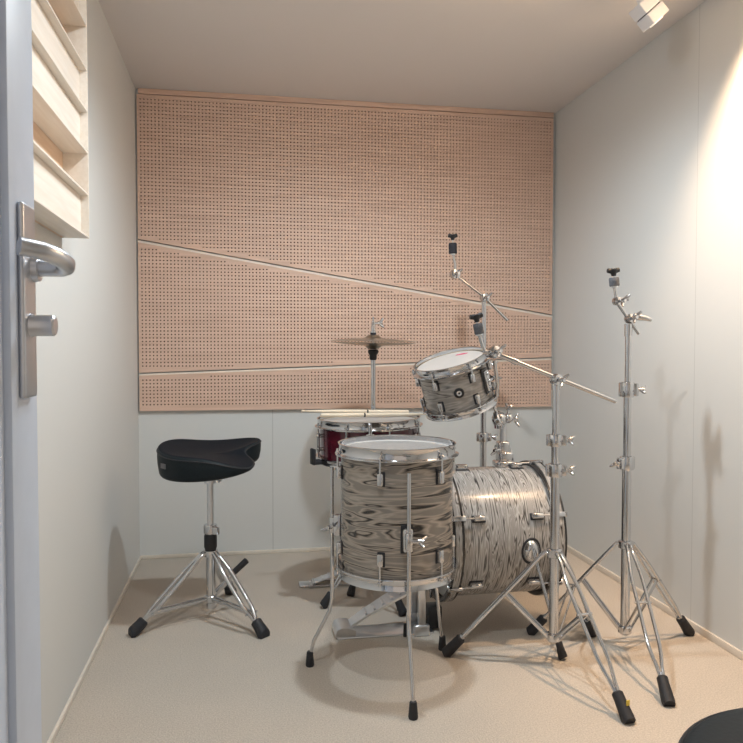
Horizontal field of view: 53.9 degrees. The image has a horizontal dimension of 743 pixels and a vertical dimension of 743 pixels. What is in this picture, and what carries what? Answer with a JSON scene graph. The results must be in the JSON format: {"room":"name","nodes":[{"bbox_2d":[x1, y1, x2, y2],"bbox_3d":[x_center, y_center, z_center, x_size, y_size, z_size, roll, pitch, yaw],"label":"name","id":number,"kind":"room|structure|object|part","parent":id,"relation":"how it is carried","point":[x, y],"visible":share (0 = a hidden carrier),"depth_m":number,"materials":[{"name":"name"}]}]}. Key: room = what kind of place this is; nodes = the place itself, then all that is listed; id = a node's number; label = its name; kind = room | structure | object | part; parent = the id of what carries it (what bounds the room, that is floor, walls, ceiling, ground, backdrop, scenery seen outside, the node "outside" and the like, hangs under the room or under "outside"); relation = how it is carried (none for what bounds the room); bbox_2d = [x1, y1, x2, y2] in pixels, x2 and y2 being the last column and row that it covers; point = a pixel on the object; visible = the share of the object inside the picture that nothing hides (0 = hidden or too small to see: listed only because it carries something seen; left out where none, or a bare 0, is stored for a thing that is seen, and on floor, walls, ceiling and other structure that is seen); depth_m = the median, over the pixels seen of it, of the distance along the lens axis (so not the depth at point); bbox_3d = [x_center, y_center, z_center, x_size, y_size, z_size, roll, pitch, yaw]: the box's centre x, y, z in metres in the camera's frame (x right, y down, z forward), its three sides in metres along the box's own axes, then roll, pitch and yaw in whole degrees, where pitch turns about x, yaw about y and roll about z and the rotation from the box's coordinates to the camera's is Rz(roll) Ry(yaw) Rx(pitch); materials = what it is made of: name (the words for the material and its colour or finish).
{"room":"studio","nodes":[
{"label":"studio","id":0,"kind":"room"},
{"bbox_2d":[35,0,139,742],"bbox_3d":[-0.755,-0.141,1.528,0.060,2.022,3.397,0,2,-10],"label":"wall","id":1,"kind":"structure","parent":0,"point":[88,414],"depth_m":2.21,"materials":[{"name":"paint"}]},
{"bbox_2d":[31,0,89,238],"bbox_3d":[-0.663,-0.725,1.351,0.066,0.809,0.975,0,2,-10],"label":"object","id":2,"kind":"object","parent":1,"relation":"attached to","point":[59,27],"visible":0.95,"depth_m":1.67,"materials":[{"name":"brown wood"}]},
{"bbox_2d":[47,556,141,742],"bbox_3d":[-0.717,0.862,1.536,0.008,0.016,3.337,0,2,-10],"label":"baseboard","id":3,"kind":"structure","parent":1,"relation":"attached to","point":[75,690],"depth_m":2.09,"materials":[{"name":"beige wood"}]},
{"bbox_2d":[135,89,554,555],"bbox_3d":[-0.077,-0.200,3.339,1.899,2.022,0.060,0,2,-10],"label":"wall","id":4,"kind":"structure","parent":0,"point":[283,502],"depth_m":3.26,"materials":[{"name":"paint"}]},
{"bbox_2d":[142,546,335,558],"bbox_3d":[-0.072,0.804,3.338,1.883,0.016,0.008,0,2,-10],"label":"baseboard","id":5,"kind":"structure","parent":4,"relation":"attached to","point":[313,548],"depth_m":3.25,"materials":[{"name":"beige wood"}]},
{"bbox_2d":[139,360,550,410],"bbox_3d":[-0.075,0.059,3.307,1.877,0.221,0.018,0,2,-10],"label":"acoustic panel","id":6,"kind":"object","parent":4,"relation":"attached to","point":[519,386],"visible":0.77,"depth_m":3.27,"materials":[{"name":"brown wood"}]},
{"bbox_2d":[138,240,551,316],"bbox_3d":[-0.074,-0.409,3.294,1.877,0.315,0.016,0,2,-10],"label":"trim","id":7,"kind":"structure","parent":4,"relation":"attached to","point":[138,240],"depth_m":3.27,"materials":[{"name":"beige wood"}]},
{"bbox_2d":[139,358,550,375],"bbox_3d":[-0.075,-0.023,3.306,1.877,0.072,0.016,0,2,-10],"label":"trim","id":8,"kind":"structure","parent":4,"relation":"attached to","point":[538,358],"depth_m":3.25,"materials":[{"name":"beige wood"}]},
{"bbox_2d":[138,242,551,372],"bbox_3d":[-0.074,-0.278,3.296,1.877,0.558,0.018,0,2,-10],"label":"acoustic panel","id":9,"kind":"object","parent":4,"relation":"attached to","point":[197,311],"visible":0.91,"depth_m":3.23,"materials":[{"name":"brown wood"}]},
{"bbox_2d":[137,94,553,314],"bbox_3d":[-0.074,-0.723,3.282,1.877,0.917,0.018,0,2,-10],"label":"acoustic panel","id":10,"kind":"object","parent":4,"relation":"attached to","point":[376,195],"visible":1,"depth_m":3.27,"materials":[{"name":"brown wood"}]},
{"bbox_2d":[138,88,553,117],"bbox_3d":[-0.070,-1.197,3.269,1.875,0.024,0.016,0,2,-10],"label":"trim","id":11,"kind":"structure","parent":4,"relation":"attached to","point":[145,91],"depth_m":3.25,"materials":[{"name":"brown wood"}]},
{"bbox_2d":[53,550,742,742],"bbox_3d":[0.287,0.904,1.287,2.019,0.050,4.297,0,2,-10],"label":"floor","id":12,"kind":"structure","parent":0,"point":[196,673],"depth_m":2.05,"materials":[{"name":"beige carpet"}]},
{"bbox_2d":[0,0,75,742],"bbox_3d":[-0.301,-0.064,0.400,0.095,1.918,0.895,0,2,-10],"label":"door","id":13,"kind":"structure","parent":12,"relation":"on","point":[25,260],"depth_m":0.77,"materials":[{"name":"paint"}]},
{"bbox_3d":[-0.374,-0.076,0.793,0.007,0.209,0.046,0,2,-10],"label":"handle plate","id":14,"kind":"part","parent":13,"relation":"part of","materials":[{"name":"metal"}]},
{"bbox_3d":[-0.358,-0.050,0.797,0.026,0.026,0.026,0,2,-10],"label":"lock knob","id":15,"kind":"part","parent":13,"relation":"part of","materials":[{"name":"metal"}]},
{"bbox_3d":[-0.344,-0.117,0.777,0.049,0.039,0.099,0,2,-10],"label":"lever handle","id":16,"kind":"part","parent":13,"relation":"part of","materials":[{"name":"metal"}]},
{"bbox_2d":[128,438,269,638],"bbox_3d":[-0.580,0.538,2.488,0.448,0.602,0.466,0,2,-10],"label":"stool","id":17,"kind":"object","parent":12,"relation":"on","point":[178,460],"visible":1,"depth_m":2.41,"materials":[{"name":"black leather"}]},
{"bbox_3d":[-0.654,0.714,2.399,0.231,0.213,0.047,-1,2,-34],"label":"leg","id":18,"kind":"part","parent":17,"relation":"part of","materials":[{"name":"silver metal"}]},
{"bbox_3d":[-0.543,0.294,2.459,0.344,0.112,0.343,0,2,-10],"label":"seat","id":19,"kind":"part","parent":17,"relation":"part of","materials":[{"name":"black leather"}]},
{"bbox_3d":[-0.544,0.472,2.465,0.022,0.215,0.022,0,2,-10],"label":"threaded post","id":20,"kind":"part","parent":17,"relation":"part of","materials":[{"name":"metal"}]},
{"bbox_3d":[-0.535,0.707,2.600,0.047,0.213,0.224,0,2,4],"label":"leg","id":21,"kind":"part","parent":17,"relation":"part of","materials":[{"name":"silver metal"}]},
{"bbox_3d":[-0.502,0.724,2.516,0.072,0.073,0.012,-1,2,-19],"label":"locking lever","id":22,"kind":"part","parent":17,"relation":"part of","materials":[{"name":"silver metal"}]},
{"bbox_3d":[-0.446,0.714,2.397,0.165,0.213,0.176,0,2,-10],"label":"leg","id":23,"kind":"part","parent":17,"relation":"part of","materials":[{"name":"silver metal"}]},
{"bbox_2d":[298,317,383,596],"bbox_3d":[-0.044,0.308,2.839,0.420,1.040,0.328,1,2,28],"label":"stand","id":24,"kind":"object","parent":12,"relation":"on","point":[372,353],"visible":0.32,"depth_m":2.83,"materials":[{"name":"silver metal"}]},
{"bbox_3d":[-0.250,0.820,2.827,0.063,0.018,0.060,0,2,-10],"label":"heel plate","id":25,"kind":"part","parent":24,"relation":"part of","materials":[{"name":"silver metal"}]},
{"bbox_3d":[-0.118,0.778,2.849,0.217,0.076,0.052,0,2,-10],"label":"footboard","id":26,"kind":"part","parent":24,"relation":"part of","materials":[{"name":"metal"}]},
{"bbox_3d":[-0.120,0.812,2.849,0.257,0.028,0.080,0,2,-10],"label":"pedal frame","id":27,"kind":"part","parent":24,"relation":"part of","materials":[{"name":"silver metal"}]},
{"bbox_2d":[331,335,413,341],"bbox_3d":[0.006,-0.129,2.841,0.332,0.030,0.332,0,2,-10],"label":"cymbal","id":28,"kind":"object","parent":24,"relation":"attached to","point":[369,338],"visible":1,"depth_m":2.75,"materials":[{"name":"brown metal"}]},
{"bbox_2d":[368,349,377,359],"bbox_3d":[0.006,-0.065,2.843,0.042,0.042,0.042,0,2,-10],"label":"cup","id":29,"kind":"object","parent":24,"relation":"on","point":[372,353],"depth_m":2.83,"materials":[{"name":"black plastic"}]},
{"bbox_2d":[334,342,415,348],"bbox_3d":[0.006,-0.102,2.842,0.332,0.030,0.332,0,2,-10],"label":"cymbal","id":30,"kind":"object","parent":24,"relation":"on","point":[376,345],"visible":1,"depth_m":2.76,"materials":[{"name":"brown metal"}]},
{"bbox_2d":[310,448,406,615],"bbox_3d":[-0.052,0.548,2.621,0.347,0.574,0.416,0,2,-10],"label":"stand","id":31,"kind":"object","parent":12,"relation":"on","point":[401,609],"visible":0.12,"depth_m":2.51,"materials":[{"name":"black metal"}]},
{"bbox_2d":[310,448,335,469],"bbox_3d":[-0.052,0.327,2.614,0.347,0.130,0.416,0,2,-10],"label":"basket","id":32,"kind":"object","parent":31,"relation":"on","point":[313,460],"depth_m":2.50,"materials":[{"name":"metal"}]},
{"bbox_3d":[-0.093,0.708,2.600,0.143,0.202,0.040,0,2,-15],"label":"leg","id":33,"kind":"part","parent":31,"relation":"part of","materials":[{"name":"silver metal"}]},
{"bbox_2d":[315,415,422,467],"bbox_3d":[-0.009,0.239,2.606,0.387,0.166,0.385,-2,2,-42],"label":"snare drum","id":34,"kind":"object","parent":31,"relation":"on","point":[332,430],"visible":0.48,"depth_m":2.48,"materials":[{"name":"red paint"}]},
{"bbox_2d":[301,409,408,412],"bbox_3d":[-0.057,0.146,2.647,0.399,0.022,0.015,0,2,-13],"label":"drumstick","id":35,"kind":"object","parent":34,"relation":"on","point":[333,410],"visible":0.82,"depth_m":2.64,"materials":[{"name":"brown wood"}]},
{"bbox_2d":[320,413,425,417],"bbox_3d":[0.015,0.150,2.557,0.401,0.020,0.015,-1,2,-20],"label":"drumstick","id":36,"kind":"object","parent":34,"relation":"on","point":[323,415],"visible":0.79,"depth_m":2.54,"materials":[{"name":"brown wood"}]},
{"bbox_2d":[306,435,458,720],"bbox_3d":[0.047,0.526,2.001,0.433,0.658,0.434,0,2,-10],"label":"floor tom","id":37,"kind":"object","parent":12,"relation":"on","point":[394,524],"depth_m":1.91,"materials":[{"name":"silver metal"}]},
{"bbox_3d":[-0.145,0.554,2.096,0.077,0.563,0.010,0,2,12],"label":"leg","id":38,"kind":"part","parent":37,"relation":"part of","materials":[{"name":"silver metal"}]},
{"bbox_3d":[-0.093,0.519,2.013,0.012,0.067,0.012,0,2,-10],"label":"tension rod","id":39,"kind":"part","parent":37,"relation":"part of","materials":[{"name":"silver metal"}]},
{"bbox_3d":[-0.093,0.244,2.004,0.012,0.065,0.012,0,2,-10],"label":"tension rod","id":40,"kind":"part","parent":37,"relation":"part of","materials":[{"name":"silver metal"}]},
{"bbox_3d":[0.021,0.523,1.890,0.012,0.067,0.012,0,2,-10],"label":"tension rod","id":41,"kind":"part","parent":37,"relation":"part of","materials":[{"name":"silver metal"}]},
{"bbox_3d":[0.022,0.248,1.881,0.012,0.065,0.012,0,2,-10],"label":"tension rod","id":42,"kind":"part","parent":37,"relation":"part of","materials":[{"name":"silver metal"}]},
{"bbox_3d":[0.100,0.551,1.835,0.010,0.585,0.073,0,2,-8],"label":"leg","id":43,"kind":"part","parent":37,"relation":"part of","materials":[{"name":"silver metal"}]},
{"bbox_3d":[0.205,0.555,2.205,0.010,0.553,0.044,2,2,41],"label":"leg","id":44,"kind":"part","parent":37,"relation":"part of","materials":[{"name":"silver metal"}]},
{"bbox_3d":[0.185,0.522,1.928,0.012,0.067,0.012,0,2,-10],"label":"tension rod","id":45,"kind":"part","parent":37,"relation":"part of","materials":[{"name":"silver metal"}]},
{"bbox_3d":[0.185,0.247,1.919,0.012,0.065,0.012,0,2,-10],"label":"tension rod","id":46,"kind":"part","parent":37,"relation":"part of","materials":[{"name":"silver metal"}]},
{"bbox_2d":[332,590,441,639],"bbox_3d":[0.053,0.660,2.367,0.352,0.367,0.150,0,2,-10],"label":"drum pedal","id":47,"kind":"object","parent":12,"relation":"on","point":[424,617],"visible":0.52,"depth_m":2.35,"materials":[{"name":"metal"}]},
{"bbox_3d":[-0.089,0.823,2.347,0.065,0.029,0.092,0,2,-10],"label":"heel plate","id":48,"kind":"part","parent":47,"relation":"part of","materials":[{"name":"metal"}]},
{"bbox_3d":[0.036,0.754,2.367,0.218,0.120,0.088,0,2,-10],"label":"footboard","id":49,"kind":"part","parent":47,"relation":"part of","materials":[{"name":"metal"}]},
{"bbox_3d":[0.039,0.840,2.370,0.315,0.007,0.096,0,2,-10],"label":"plate","id":50,"kind":"part","parent":47,"relation":"part of","materials":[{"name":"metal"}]},
{"bbox_3d":[0.106,0.821,2.318,0.012,0.041,0.012,0,2,-10],"label":"spring post","id":51,"kind":"part","parent":47,"relation":"part of","materials":[{"name":"black metal"}]},
{"bbox_2d":[448,234,507,465],"bbox_3d":[0.430,0.139,2.975,0.453,1.371,0.415,0,2,-10],"label":"cymbal stand","id":52,"kind":"object","parent":12,"relation":"on","point":[483,437],"visible":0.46,"depth_m":2.91,"materials":[{"name":"silver metal"}]},
{"bbox_3d":[0.327,-0.426,2.890,0.019,0.081,0.010,0,2,-10],"label":"cymbal rod","id":53,"kind":"part","parent":52,"relation":"part of","materials":[{"name":"silver metal"}]},
{"bbox_3d":[0.439,-0.294,2.908,0.220,0.188,0.012,0,2,-6],"label":"boom arm","id":54,"kind":"part","parent":52,"relation":"part of","materials":[{"name":"silver metal"}]},
{"bbox_2d":[429,460,567,659],"bbox_3d":[0.381,0.568,2.424,0.373,0.548,0.640,0,2,-11],"label":"drum","id":55,"kind":"object","parent":12,"relation":"on","point":[501,515],"visible":0.7,"depth_m":2.24,"materials":[{"name":"grey wood"}]},
{"bbox_2d":[490,359,519,466],"bbox_3d":[0.417,0.138,2.406,0.167,0.359,0.092,-2,3,-45],"label":"holder","id":56,"kind":"object","parent":55,"relation":"attached to","point":[504,455],"visible":0.99,"depth_m":2.42,"materials":[{"name":"silver metal"}]},
{"bbox_2d":[412,346,501,421],"bbox_3d":[0.279,0.039,2.428,0.288,0.245,0.262,-1,2,-35],"label":"tom drum","id":57,"kind":"object","parent":56,"relation":"attached to","point":[456,384],"visible":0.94,"depth_m":2.34,"materials":[{"name":"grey wood"}]},
{"bbox_3d":[0.369,0.029,2.353,0.024,0.082,0.028,-15,13,0],"label":"mount plate","id":58,"kind":"part","parent":57,"relation":"part of","materials":[{"name":"black"}]},
{"bbox_3d":[0.404,0.061,2.377,0.027,0.205,0.128,1,2,14],"label":"angled rod","id":59,"kind":"part","parent":56,"relation":"part of","materials":[{"name":"silver metal"}]},
{"bbox_3d":[0.440,0.230,2.441,0.019,0.130,0.019,0,2,-10],"label":"post","id":60,"kind":"part","parent":56,"relation":"part of","materials":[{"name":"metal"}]},
{"bbox_3d":[0.521,0.664,2.192,0.105,0.281,0.011,2,3,43],"label":"spur leg","id":61,"kind":"part","parent":55,"relation":"part of","materials":[{"name":"silver metal"}]},
{"bbox_2d":[442,312,635,724],"bbox_3d":[0.505,0.345,2.020,0.532,1.020,0.554,0,2,-10],"label":"cymbal stand","id":62,"kind":"object","parent":12,"relation":"on","point":[554,470],"visible":1,"depth_m":2.08,"materials":[{"name":"silver metal"}]},
{"bbox_3d":[0.324,-0.076,2.058,0.055,0.059,0.011,0,2,-16],"label":"cymbal rod","id":63,"kind":"part","parent":62,"relation":"part of","materials":[{"name":"silver metal"}]},
{"bbox_3d":[0.378,0.665,2.140,0.271,0.301,0.041,0,2,13],"label":"leg","id":64,"kind":"part","parent":62,"relation":"part of","materials":[{"name":"silver metal"}]},
{"bbox_3d":[0.526,0.017,2.083,0.359,0.150,0.012,0,2,-5],"label":"boom arm","id":65,"kind":"part","parent":62,"relation":"part of","materials":[{"name":"silver metal"}]},
{"bbox_3d":[0.614,0.662,2.215,0.041,0.299,0.251,2,2,39],"label":"leg","id":66,"kind":"part","parent":62,"relation":"part of","materials":[{"name":"silver metal"}]},
{"bbox_3d":[0.577,0.672,1.949,0.041,0.303,0.296,-1,2,-18],"label":"leg","id":67,"kind":"part","parent":62,"relation":"part of","materials":[{"name":"silver metal"}]},
{"bbox_2d":[526,267,694,706],"bbox_3d":[0.801,0.271,2.125,0.529,1.161,0.539,0,2,-10],"label":"cymbal stand","id":68,"kind":"object","parent":12,"relation":"on","point":[628,389],"visible":0.98,"depth_m":2.19,"materials":[{"name":"silver metal"}]},
{"bbox_3d":[0.644,0.663,2.280,0.249,0.293,0.041,1,2,26],"label":"leg","id":69,"kind":"part","parent":68,"relation":"part of","materials":[{"name":"silver metal"}]},
{"bbox_3d":[0.731,-0.228,2.186,0.018,0.056,0.010,0,2,-10],"label":"cymbal rod","id":70,"kind":"part","parent":68,"relation":"part of","materials":[{"name":"silver metal"}]},
{"bbox_3d":[0.769,-0.160,2.189,0.074,0.100,0.011,0,2,4],"label":"boom arm","id":71,"kind":"part","parent":68,"relation":"part of","materials":[{"name":"silver metal"}]},
{"bbox_3d":[0.810,-0.162,2.178,0.053,0.026,0.022,0,2,10],"label":"tilter lever","id":72,"kind":"part","parent":68,"relation":"part of","materials":[{"name":"silver metal"}]},
{"bbox_3d":[0.893,0.663,2.277,0.239,0.293,0.041,-1,2,-26],"label":"leg","id":73,"kind":"part","parent":68,"relation":"part of","materials":[{"name":"silver metal"}]},
{"bbox_2d":[678,708,742,742],"bbox_3d":[0.486,0.643,0.732,0.399,0.507,0.395,0,2,-10],"label":"stool","id":74,"kind":"object","parent":12,"relation":"on","point":[725,726],"visible":1,"depth_m":0.80,"materials":[{"name":"black leather"}]},
{"bbox_2d":[98,0,705,113],"bbox_3d":[0.216,-1.181,1.633,2.019,0.050,3.457,0,2,-10],"label":"ceiling","id":75,"kind":"structure","parent":0,"point":[518,55],"depth_m":2.66,"materials":[{"name":"paint"}]},
{"bbox_2d":[629,0,668,31],"bbox_3d":[0.836,-1.108,2.212,0.104,0.133,0.096,0,2,-10],"label":"ceiling spotlight","id":76,"kind":"object","parent":75,"relation":"attached to","point":[647,13],"visible":1,"depth_m":2.18,"materials":[{"name":"white"}]},
{"bbox_2d":[552,0,742,650],"bbox_3d":[1.175,-0.151,1.865,0.060,2.022,3.397,0,2,-10],"label":"wall","id":77,"kind":"structure","parent":0,"point":[648,159],"depth_m":2.54,"materials":[{"name":"paint"}]},
{"bbox_2d":[567,545,742,660],"bbox_3d":[1.146,0.849,1.862,0.008,0.024,3.337,0,2,-10],"label":"baseboard","id":78,"kind":"structure","parent":77,"relation":"attached to","point":[712,637],"depth_m":2.53,"materials":[{"name":"beige wood"}]}
]}

